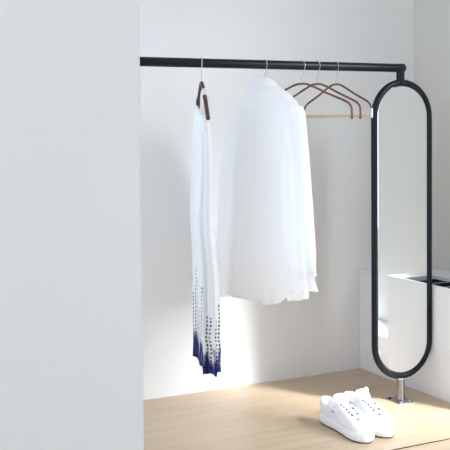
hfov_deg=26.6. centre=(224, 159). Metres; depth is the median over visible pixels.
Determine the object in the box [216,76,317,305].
shirt
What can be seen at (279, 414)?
floor
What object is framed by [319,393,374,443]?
sneaker
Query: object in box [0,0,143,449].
wall
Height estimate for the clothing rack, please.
1.200 m
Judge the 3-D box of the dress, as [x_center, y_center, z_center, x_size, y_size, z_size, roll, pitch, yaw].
[-0.065,0.212,3.029,0.079,0.875,0.350,-1,2,-7]
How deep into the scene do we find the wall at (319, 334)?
3.63 m
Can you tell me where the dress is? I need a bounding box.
[190,88,220,376]
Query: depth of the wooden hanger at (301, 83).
3.11 m
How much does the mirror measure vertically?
1.065 m
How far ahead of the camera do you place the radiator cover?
3.47 m
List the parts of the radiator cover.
panel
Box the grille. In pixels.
[432,278,449,287]
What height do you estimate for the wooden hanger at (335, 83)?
0.199 m
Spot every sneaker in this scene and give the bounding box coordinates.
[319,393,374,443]
[344,387,395,438]
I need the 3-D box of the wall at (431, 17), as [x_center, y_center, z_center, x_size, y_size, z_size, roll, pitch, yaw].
[2.114,-0.283,1.466,0.140,2.500,5.922,-1,2,-27]
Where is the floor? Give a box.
[144,368,449,449]
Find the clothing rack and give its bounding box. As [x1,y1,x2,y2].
[140,57,431,403]
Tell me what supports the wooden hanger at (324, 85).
hanging from the clothing rack
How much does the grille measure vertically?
0.016 m
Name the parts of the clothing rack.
rail, plate, post, foot post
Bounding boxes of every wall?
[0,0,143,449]
[139,0,413,399]
[414,0,449,270]
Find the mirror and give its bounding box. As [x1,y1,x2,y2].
[371,80,431,378]
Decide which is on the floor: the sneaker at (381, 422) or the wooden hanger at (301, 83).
the sneaker at (381, 422)
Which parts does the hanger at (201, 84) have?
padded arm, padded arm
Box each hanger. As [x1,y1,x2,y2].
[196,57,209,119]
[284,60,352,118]
[293,61,361,118]
[304,61,372,118]
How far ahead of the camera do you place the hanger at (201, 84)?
2.96 m
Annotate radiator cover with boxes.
[360,268,449,402]

